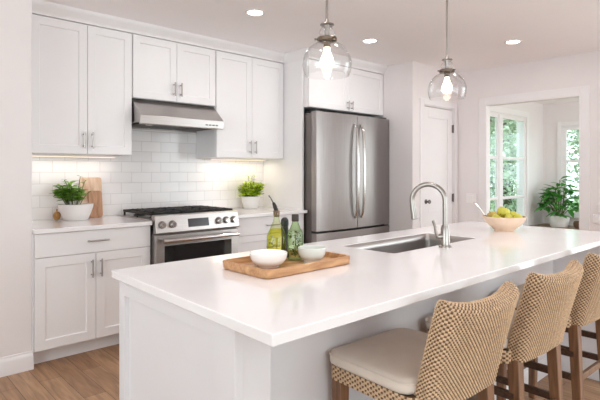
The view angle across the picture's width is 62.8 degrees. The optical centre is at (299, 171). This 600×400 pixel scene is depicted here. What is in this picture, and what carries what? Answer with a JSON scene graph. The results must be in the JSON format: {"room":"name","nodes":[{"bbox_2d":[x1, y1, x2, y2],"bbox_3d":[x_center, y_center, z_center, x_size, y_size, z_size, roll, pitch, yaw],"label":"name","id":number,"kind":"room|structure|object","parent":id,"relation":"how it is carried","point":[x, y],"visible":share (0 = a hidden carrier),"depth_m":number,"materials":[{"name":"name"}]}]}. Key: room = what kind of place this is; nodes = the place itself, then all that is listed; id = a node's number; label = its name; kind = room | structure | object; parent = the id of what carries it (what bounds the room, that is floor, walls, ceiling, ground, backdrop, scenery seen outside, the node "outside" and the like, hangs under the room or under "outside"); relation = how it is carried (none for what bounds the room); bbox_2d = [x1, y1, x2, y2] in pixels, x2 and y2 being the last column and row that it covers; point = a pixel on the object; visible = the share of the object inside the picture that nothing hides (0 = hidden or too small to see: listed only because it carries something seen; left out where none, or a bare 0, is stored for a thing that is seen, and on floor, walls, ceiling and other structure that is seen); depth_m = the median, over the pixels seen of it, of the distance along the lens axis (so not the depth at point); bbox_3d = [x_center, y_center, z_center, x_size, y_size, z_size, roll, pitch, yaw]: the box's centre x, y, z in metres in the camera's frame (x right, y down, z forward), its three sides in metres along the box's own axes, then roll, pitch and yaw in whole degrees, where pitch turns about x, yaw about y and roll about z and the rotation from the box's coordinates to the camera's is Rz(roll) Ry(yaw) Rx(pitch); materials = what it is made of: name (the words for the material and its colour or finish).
{"room":"kitchen","nodes":[
{"label":"kitchen","id":0,"kind":"room"},
{"bbox_2d":[0,0,31,357],"bbox_3d":[-3.670,0.039,1.974,4.499,2.502,0.775,0,0,-43],"label":"wall","id":1,"kind":"structure","parent":0,"point":[15,15],"depth_m":3.15,"materials":[{"name":"paint"}]},
{"bbox_2d":[0,351,33,376],"bbox_3d":[-3.377,1.230,1.751,4.385,0.120,0.081,0,0,-43],"label":"baseboard","id":2,"kind":"structure","parent":1,"relation":"attached to","point":[21,362],"depth_m":3.15,"materials":[{"name":"paint"}]},
{"bbox_2d":[32,14,131,155],"bbox_3d":[-1.734,-0.635,3.824,0.748,1.000,0.386,0,0,-43],"label":"upper cabinet","id":3,"kind":"object","parent":1,"relation":"attached to","point":[82,73],"visible":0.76,"depth_m":3.69,"materials":[{"name":"paint"}]},
{"bbox_2d":[32,154,116,157],"bbox_3d":[-1.785,-0.126,3.884,0.660,0.017,0.045,0,0,-43],"label":"light bar","id":4,"kind":"object","parent":3,"relation":"attached to","point":[42,155],"visible":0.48,"depth_m":3.85,"materials":[{"name":"beige plastic"}]},
{"bbox_2d":[42,156,114,157],"bbox_3d":[-1.785,-0.120,3.884,0.640,0.003,0.029,0,0,-43],"label":"diffuser","id":5,"kind":"object","parent":4,"relation":"attached to","point":[42,156],"depth_m":3.94,"materials":[{"name":"beige plastic"}]},
{"bbox_2d":[32,0,386,74],"bbox_3d":[-0.478,-1.165,4.524,3.648,0.091,0.408,0,0,-43],"label":"crown molding","id":6,"kind":"structure","parent":1,"relation":"attached to","point":[39,7],"depth_m":4.24,"materials":[{"name":"paint"}]},
{"bbox_2d":[0,344,599,399],"bbox_3d":[1.579,1.340,1.974,12.200,0.100,7.950,0,0,-43],"label":"floor","id":7,"kind":"structure","parent":0,"point":[93,374],"depth_m":3.01,"materials":[{"name":"brown wood"}]},
{"bbox_2d":[33,226,149,363],"bbox_3d":[-1.645,0.848,3.703,0.808,0.884,0.684,0,0,-43],"label":"base cabinet","id":8,"kind":"object","parent":7,"relation":"on","point":[76,294],"visible":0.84,"depth_m":3.42,"materials":[{"name":"paint"}]},
{"bbox_2d":[32,234,33,352],"bbox_3d":[-1.799,0.795,3.269,0.006,0.779,0.158,0,0,-43],"label":"trim","id":9,"kind":"structure","parent":8,"relation":"attached to","point":[32,234],"depth_m":3.21,"materials":[{"name":"paint"}]},
{"bbox_2d":[32,216,151,233],"bbox_3d":[-1.650,0.390,3.704,0.814,0.030,0.677,0,0,-43],"label":"countertop","id":10,"kind":"structure","parent":8,"relation":"on","point":[104,222],"depth_m":3.58,"materials":[{"name":"stone"}]},
{"bbox_2d":[53,209,60,219],"bbox_3d":[-1.885,0.331,3.808,0.056,0.088,0.056,0,0,-43],"label":"ornament","id":11,"kind":"object","parent":10,"relation":"on","point":[56,215],"visible":0.99,"depth_m":3.79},
{"bbox_2d":[49,175,93,220],"bbox_3d":[-1.766,0.201,3.831,0.267,0.348,0.298,0,0,6],"label":"potted herb","id":12,"kind":"object","parent":10,"relation":"on","point":[69,211],"visible":1,"depth_m":3.77,"materials":[{"name":"plant"}]},
{"bbox_2d":[58,203,93,220],"bbox_3d":[-1.758,0.312,3.852,0.256,0.125,0.256,0,0,-43],"label":"pot","id":13,"kind":"object","parent":12,"relation":"attached to","point":[68,211],"depth_m":3.76,"materials":[{"name":"white ceramic"}]},
{"bbox_2d":[80,177,102,217],"bbox_3d":[-1.722,0.209,4.053,0.173,0.330,0.059,0,0,-43],"label":"cutting board","id":14,"kind":"object","parent":10,"relation":"on","point":[91,183],"visible":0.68,"depth_m":4.05,"materials":[{"name":"brown wood"}]},
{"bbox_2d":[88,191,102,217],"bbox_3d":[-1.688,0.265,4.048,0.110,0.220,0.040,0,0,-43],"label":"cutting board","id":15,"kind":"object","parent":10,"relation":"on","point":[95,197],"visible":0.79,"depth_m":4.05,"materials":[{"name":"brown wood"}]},
{"bbox_2d":[120,205,239,264],"bbox_3d":[-1.027,0.803,4.209,0.777,0.974,0.776,0,0,-43],"label":"gas range","id":16,"kind":"object","parent":7,"relation":"on","point":[179,233],"visible":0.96,"depth_m":3.95,"materials":[{"name":"metal"}]},
{"bbox_2d":[236,213,303,252],"bbox_3d":[-0.471,0.848,4.790,0.825,0.884,0.684,0,0,-43],"label":"base cabinet","id":17,"kind":"object","parent":7,"relation":"on","point":[254,234],"visible":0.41,"depth_m":4.51,"materials":[{"name":"paint"}]},
{"bbox_2d":[232,207,307,217],"bbox_3d":[-0.466,0.390,4.801,0.848,0.030,0.677,0,0,-43],"label":"countertop","id":18,"kind":"structure","parent":17,"relation":"on","point":[260,211],"depth_m":4.66,"materials":[{"name":"stone"}]},
{"bbox_2d":[238,175,264,208],"bbox_3d":[-0.493,0.200,5.027,0.298,0.348,0.292,0,0,-28],"label":"potted plant","id":19,"kind":"object","parent":18,"relation":"on","point":[249,191],"visible":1,"depth_m":4.98,"materials":[{"name":"green plant"}]},
{"bbox_2d":[263,59,303,229],"bbox_3d":[-0.184,0.040,5.110,0.024,2.500,0.628,0,0,-43],"label":"end panel","id":20,"kind":"object","parent":7,"relation":"on","point":[283,179],"visible":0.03,"depth_m":5.01,"materials":[{"name":"paint"}]},
{"bbox_2d":[304,109,388,243],"bbox_3d":[0.364,0.338,5.418,1.169,1.905,0.861,0,0,-43],"label":"refrigerator","id":21,"kind":"object","parent":7,"relation":"on","point":[346,156],"visible":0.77,"depth_m":5.02,"materials":[{"name":"metal"}]},
{"bbox_2d":[119,246,599,399],"bbox_3d":[0.615,0.848,2.432,2.673,0.884,0.952,0,0,-43],"label":"kitchen island","id":22,"kind":"object","parent":7,"relation":"on","point":[168,351],"visible":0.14,"depth_m":1.69,"materials":[{"name":"paint"}]},
{"bbox_2d":[112,221,599,346],"bbox_3d":[0.618,0.390,2.432,2.767,0.030,1.022,0,0,-43],"label":"island countertop","id":23,"kind":"structure","parent":22,"relation":"on","point":[276,311],"depth_m":1.73,"materials":[{"name":"stone"}]},
{"bbox_2d":[223,249,349,278],"bbox_3d":[-0.048,0.358,1.958,0.458,0.033,0.296,0,0,-43],"label":"serving tray","id":24,"kind":"object","parent":23,"relation":"on","point":[244,265],"visible":0.75,"depth_m":1.86,"materials":[{"name":"brown wood"}]},
{"bbox_2d":[250,249,286,267],"bbox_3d":[-0.121,0.337,1.897,0.146,0.056,0.146,0,0,-43],"label":"serving bowl","id":25,"kind":"object","parent":24,"relation":"on","point":[263,258],"visible":1,"depth_m":1.85,"materials":[{"name":"white ceramic"}]},
{"bbox_2d":[268,196,285,247],"bbox_3d":[-0.097,0.229,2.022,0.080,0.268,0.080,0,0,-43],"label":"oil bottle","id":26,"kind":"object","parent":24,"relation":"on","point":[276,211],"visible":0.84,"depth_m":2.02,"materials":[{"name":"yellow glass"}]},
{"bbox_2d":[281,217,288,257],"bbox_3d":[-0.065,0.279,2.103,0.037,0.171,0.037,0,0,-43],"label":"pepper mill","id":27,"kind":"object","parent":24,"relation":"on","point":[284,221],"visible":0.84,"depth_m":2.09,"materials":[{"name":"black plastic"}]},
{"bbox_2d":[287,214,302,260],"bbox_3d":[-0.022,0.270,2.042,0.077,0.188,0.080,0,0,-43],"label":"bottle","id":28,"kind":"object","parent":24,"relation":"on","point":[295,217],"visible":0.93,"depth_m":2.03,"materials":[{"name":"green glass"}]},
{"bbox_2d":[298,245,325,262],"bbox_3d":[0.048,0.334,1.986,0.114,0.062,0.114,0,0,-43],"label":"footed bowl","id":29,"kind":"object","parent":24,"relation":"on","point":[308,253],"visible":0.93,"depth_m":1.95,"materials":[{"name":"white ceramic"}]},
{"bbox_2d":[345,233,474,252],"bbox_3d":[0.606,0.490,2.643,0.779,0.226,0.327,0,0,-43],"label":"sink","id":30,"kind":"object","parent":23,"relation":"in","point":[407,243],"visible":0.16,"depth_m":2.85,"materials":[{"name":"metal"}]},
{"bbox_2d":[410,182,451,247],"bbox_3d":[0.652,0.212,2.466,0.209,0.326,0.087,0,0,22],"label":"kitchen faucet","id":31,"kind":"object","parent":23,"relation":"on","point":[444,236],"visible":1,"depth_m":2.44,"materials":[{"name":"silver metal"}]},
{"bbox_2d":[482,215,526,230],"bbox_3d":[1.312,0.329,3.157,0.266,0.091,0.266,0,0,-43],"label":"fruit bowl","id":32,"kind":"object","parent":23,"relation":"on","point":[499,224],"visible":0.91,"depth_m":3.07,"materials":[{"name":"beige ceramic"}]},
{"bbox_2d":[474,202,487,216],"bbox_3d":[1.190,0.269,3.159,0.150,0.151,0.038,0,0,2],"label":"serving spoon","id":33,"kind":"object","parent":32,"relation":"in","point":[475,203],"visible":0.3,"depth_m":3.15,"materials":[{"name":"white ceramic"}]},
{"bbox_2d":[487,211,497,216],"bbox_3d":[1.244,0.285,3.179,0.067,0.068,0.069,0,0,-16],"label":"apple","id":34,"kind":"object","parent":32,"relation":"in","point":[490,214],"visible":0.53,"depth_m":3.16,"materials":[{"name":"food"}]},
{"bbox_2d":[497,205,509,217],"bbox_3d":[1.311,0.255,3.162,0.080,0.080,0.081,0,0,26],"label":"apple","id":35,"kind":"object","parent":32,"relation":"in","point":[503,211],"visible":0.8,"depth_m":3.13,"materials":[{"name":"food"}]},
{"bbox_2d":[504,214,513,217],"bbox_3d":[1.319,0.296,3.091,0.062,0.064,0.064,0,0,40],"label":"apple","id":36,"kind":"object","parent":32,"relation":"in","point":[507,215],"visible":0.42,"depth_m":3.08,"materials":[{"name":"food"}]},
{"bbox_2d":[513,213,522,217],"bbox_3d":[1.383,0.294,3.121,0.063,0.063,0.065,0,0,-32],"label":"apple","id":37,"kind":"object","parent":32,"relation":"in","point":[516,215],"visible":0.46,"depth_m":3.10,"materials":[{"name":"food"}]},
{"bbox_2d":[329,280,519,399],"bbox_3d":[0.426,0.829,1.692,0.449,0.922,0.533,0,0,-40],"label":"bar stool","id":38,"kind":"object","parent":7,"relation":"on","point":[460,354],"visible":1,"depth_m":1.54,"materials":[{"name":"wicker"}]},
{"bbox_2d":[330,328,427,394],"bbox_3d":[0.375,0.652,1.753,0.444,0.060,0.370,0,0,-40],"label":"cushion","id":39,"kind":"object","parent":38,"relation":"on","point":[388,362],"depth_m":1.66,"materials":[{"name":"fabric"}]},
{"bbox_2d":[425,260,583,399],"bbox_3d":[0.868,0.829,2.084,0.449,0.922,0.533,0,0,-41],"label":"bar stool","id":40,"kind":"object","parent":7,"relation":"on","point":[539,322],"visible":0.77,"depth_m":1.87,"materials":[{"name":"brown wood"}]},
{"bbox_2d":[425,310,516,348],"bbox_3d":[0.816,0.652,2.144,0.444,0.060,0.370,0,0,-41],"label":"cushion","id":41,"kind":"object","parent":40,"relation":"on","point":[508,343],"depth_m":1.98,"materials":[{"name":"wicker"}]},
{"bbox_2d":[496,252,599,399],"bbox_3d":[1.338,0.829,2.519,0.449,0.922,0.533,0,0,-41],"label":"bar stool","id":42,"kind":"object","parent":7,"relation":"on","point":[585,310],"visible":0.59,"depth_m":2.30,"materials":[{"name":"brown wood"}]},
{"bbox_2d":[516,283,523,306],"bbox_3d":[1.286,0.652,2.579,0.444,0.060,0.370,0,0,-41],"label":"cushion","id":43,"kind":"object","parent":42,"relation":"on","point":[520,287],"depth_m":2.59,"materials":[{"name":"fabric"}]},
{"bbox_2d":[533,223,578,229],"bbox_3d":[4.497,1.065,6.945,0.718,0.450,2.278,0,0,-43],"label":"window bench","id":44,"kind":"object","parent":7,"relation":"on","point":[544,224],"visible":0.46,"depth_m":7.57,"materials":[{"name":"brown wood"}]},
{"bbox_2d":[534,176,578,226],"bbox_3d":[3.987,0.448,7.460,0.672,0.784,0.745,0,0,-43],"label":"potted plant","id":45,"kind":"object","parent":44,"relation":"on","point":[556,219],"visible":0.94,"depth_m":7.46,"materials":[{"name":"green plant"}]},
{"bbox_2d":[573,221,578,228],"bbox_3d":[4.200,0.788,7.326,0.220,0.102,0.220,0,0,-43],"label":"wicker basket","id":46,"kind":"object","parent":44,"relation":"on","point":[575,223],"visible":0.43,"depth_m":7.30,"materials":[{"name":"brown wicker"}]},
{"bbox_2d":[43,0,599,72],"bbox_3d":[0.468,-1.272,0.945,9.170,0.120,7.950,0,0,-43],"label":"ceiling","id":47,"kind":"structure","parent":0,"point":[405,30],"depth_m":4.04,"materials":[{"name":"paint"}]},
{"bbox_2d":[245,9,264,15],"bbox_3d":[-0.341,-1.209,3.729,0.156,0.006,0.156,0,0,-43],"label":"recessed light","id":48,"kind":"object","parent":47,"relation":"in","point":[252,12],"visible":1,"depth_m":3.72,"materials":[{"name":"white"}]},
{"bbox_2d":[302,0,351,74],"bbox_3d":[0.107,-0.796,1.939,0.195,0.832,0.195,0,0,-43],"label":"pendant lamp","id":49,"kind":"object","parent":47,"relation":"hanging from","point":[326,61],"visible":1,"depth_m":1.93,"materials":[{"name":"glass"}]},
{"bbox_2d":[320,19,333,34],"bbox_3d":[0.107,-0.568,1.939,0.056,0.076,0.056,0,0,-43],"label":"socket","id":50,"kind":"object","parent":49,"relation":"attached to","point":[326,25],"depth_m":1.93,"materials":[{"name":"silver metal"}]},
{"bbox_2d":[362,38,378,42],"bbox_3d":[0.646,-1.209,4.532,0.156,0.006,0.156,0,0,-43],"label":"recessed light","id":51,"kind":"object","parent":47,"relation":"in","point":[371,40],"visible":1,"depth_m":4.51,"materials":[{"name":"white"}]},
{"bbox_2d":[428,0,465,97],"bbox_3d":[0.763,-0.796,2.547,0.195,0.832,0.195,0,0,-43],"label":"pendant lamp","id":52,"kind":"object","parent":47,"relation":"hanging from","point":[447,86],"visible":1,"depth_m":2.54,"materials":[{"name":"clear"}]},
{"bbox_2d":[441,55,452,67],"bbox_3d":[0.763,-0.568,2.547,0.056,0.076,0.056,0,0,-43],"label":"socket","id":53,"kind":"object","parent":52,"relation":"attached to","point":[447,59],"depth_m":2.54,"materials":[{"name":"silver metal"}]},
{"bbox_2d":[504,40,521,43],"bbox_3d":[1.982,-1.209,4.568,0.156,0.006,0.156,0,0,-43],"label":"recessed light","id":54,"kind":"object","parent":47,"relation":"in","point":[508,41],"visible":1,"depth_m":4.55,"materials":[{"name":"white"}]},
{"bbox_2d":[375,61,456,231],"bbox_3d":[1.158,0.039,6.142,0.953,2.502,1.238,0,0,-43],"label":"wall","id":55,"kind":"structure","parent":0,"point":[404,84],"depth_m":5.49,"materials":[{"name":"paint"}]},
{"bbox_2d":[420,97,457,227],"bbox_3d":[1.604,0.230,5.743,0.790,2.120,0.154,0,0,-43],"label":"door","id":56,"kind":"structure","parent":55,"relation":"in","point":[437,128],"depth_m":5.73,"materials":[{"name":"paint"}]},
{"bbox_2d":[496,102,542,225],"bbox_3d":[2.953,0.090,7.193,2.970,2.400,0.140,0,0,-43],"label":"wall","id":57,"kind":"structure","parent":0,"point":[535,110],"depth_m":7.82,"materials":[{"name":"paint"}]},
{"bbox_2d":[490,106,528,225],"bbox_3d":[2.945,0.062,7.151,1.650,1.975,0.190,0,0,-43],"label":"window","id":58,"kind":"structure","parent":57,"relation":"in","point":[522,158],"depth_m":7.49,"materials":[{"name":"paint"}]},
{"bbox_2d":[457,50,599,231],"bbox_3d":[3.810,0.039,4.032,0.070,2.502,7.938,0,0,-43],"label":"wall","id":59,"kind":"structure","parent":0,"point":[580,69],"depth_m":5.47,"materials":[{"name":"paint"}]},
{"bbox_2d":[466,193,475,202],"bbox_3d":[2.046,0.315,5.876,0.012,0.115,0.122,0,0,-43],"label":"switch plate","id":60,"kind":"object","parent":59,"relation":"attached to","point":[470,198],"visible":0.95,"depth_m":5.88,"materials":[{"name":"white plastic"}]},
{"bbox_2d":[478,86,589,230],"bbox_3d":[2.543,0.210,5.400,0.096,2.160,1.180,0,0,-43],"label":"trim","id":61,"kind":"structure","parent":59,"relation":"attached to","point":[583,92],"depth_m":5.26,"materials":[{"name":"paint"}]},
{"bbox_2d":[593,214,599,223],"bbox_3d":[2.991,0.470,4.856,0.012,0.090,0.168,0,0,-43],"label":"switch plate","id":62,"kind":"object","parent":59,"relation":"attached to","point":[596,218],"visible":1,"depth_m":4.89,"materials":[{"name":"white plastic"}]},
{"bbox_2d":[535,97,578,103],"bbox_3d":[3.974,-1.215,6.135,3.030,0.210,3.200,0,0,-43],"label":"ceiling","id":63,"kind":"structure","parent":0,"point":[568,99],"depth_m":7.73,"materials":[{"name":"paint"}]},
{"bbox_2d":[543,101,578,225],"bbox_3d":[5.058,0.090,7.003,0.140,2.400,3.000,0,0,-43],"label":"wall","id":64,"kind":"structure","parent":0,"point":[553,113],"depth_m":7.95,"materials":[{"name":"paint"}]},
{"bbox_2d":[557,121,578,217],"bbox_3d":[4.614,-0.025,7.446,0.190,1.550,1.335,0,0,-43],"label":"window","id":65,"kind":"structure","parent":64,"relation":"in","point":[562,127],"depth_m":7.83,"materials":[{"name":"paint"}]},
{"bbox_3d":[-0.899,0.039,4.978,3.648,2.502,0.150,0,0,-43],"label":"wall","id":66,"kind":"structure","parent":0,"visible":0},
{"bbox_2d":[32,129,262,220],"bbox_3d":[-1.293,-0.133,4.504,2.424,1.015,0.010,0,0,-43],"label":"backsplash","id":67,"kind":"structure","parent":66,"relation":"attached to","point":[163,169],"depth_m":4.46,"materials":[{"name":"tile"}]},
{"bbox_2d":[132,34,214,106],"bbox_3d":[-1.167,-0.869,4.349,0.790,0.533,0.386,0,0,-43],"label":"upper cabinet","id":68,"kind":"object","parent":66,"relation":"attached to","point":[162,70],"visible":0.88,"depth_m":4.21,"materials":[{"name":"paint"}]},
{"bbox_2d":[132,99,223,132],"bbox_3d":[-1.132,-0.487,4.311,0.784,0.220,0.488,0,0,-43],"label":"range hood","id":69,"kind":"object","parent":68,"relation":"attached to","point":[146,114],"visible":0.97,"depth_m":4.16,"materials":[{"name":"metal"}]},
{"bbox_2d":[196,50,282,158],"bbox_3d":[-0.574,-0.635,4.899,0.820,1.000,0.386,0,0,-43],"label":"upper cabinet","id":70,"kind":"object","parent":66,"relation":"attached to","point":[248,90],"visible":0.91,"depth_m":4.75,"materials":[{"name":"paint"}]},
{"bbox_2d":[209,158,265,160],"bbox_3d":[-0.619,-0.126,4.965,0.680,0.017,0.045,0,0,-43],"label":"light bar","id":71,"kind":"object","parent":70,"relation":"attached to","point":[209,158],"visible":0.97,"depth_m":4.91,"materials":[{"name":"beige plastic"}]},
{"bbox_2d":[304,58,382,116],"bbox_3d":[0.304,-0.890,5.481,1.191,0.490,0.724,0,0,-43],"label":"upper cabinet","id":72,"kind":"object","parent":66,"relation":"attached to","point":[360,92],"visible":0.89,"depth_m":5.18,"materials":[{"name":"paint"}]},
{"label":"outside","id":73,"kind":"structure","parent":0,"visible":0},
{"bbox_2d":[490,198,578,211],"bbox_3d":[1.166,1.640,11.985,42.000,0.100,44.000,0,0,-43],"label":"garden","id":74,"kind":"object","parent":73,"point":[574,201],"depth_m":24.02,"materials":[{"name":"green plant"}]},
{"bbox_2d":[490,117,516,212],"bbox_3d":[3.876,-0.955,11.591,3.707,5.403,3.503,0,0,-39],"label":"tree","id":75,"kind":"object","parent":74,"relation":"on","point":[510,122],"visible":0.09,"depth_m":10.34,"materials":[{"name":"green plant"}]},
{"bbox_2d":[490,119,573,210],"bbox_3d":[6.090,-0.882,14.958,3.513,5.519,3.409,0,0,43],"label":"tree","id":76,"kind":"object","parent":74,"relation":"on","point":[513,140],"visible":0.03,"depth_m":14.28,"materials":[{"name":"green plant"}]},
{"bbox_2d":[567,130,578,211],"bbox_3d":[7.832,-0.882,11.220,3.513,5.519,3.409,0,0,29],"label":"tree","id":77,"kind":"object","parent":74,"relation":"on","point":[575,140],"visible":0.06,"depth_m":11.38,"materials":[{"name":"green plant"}]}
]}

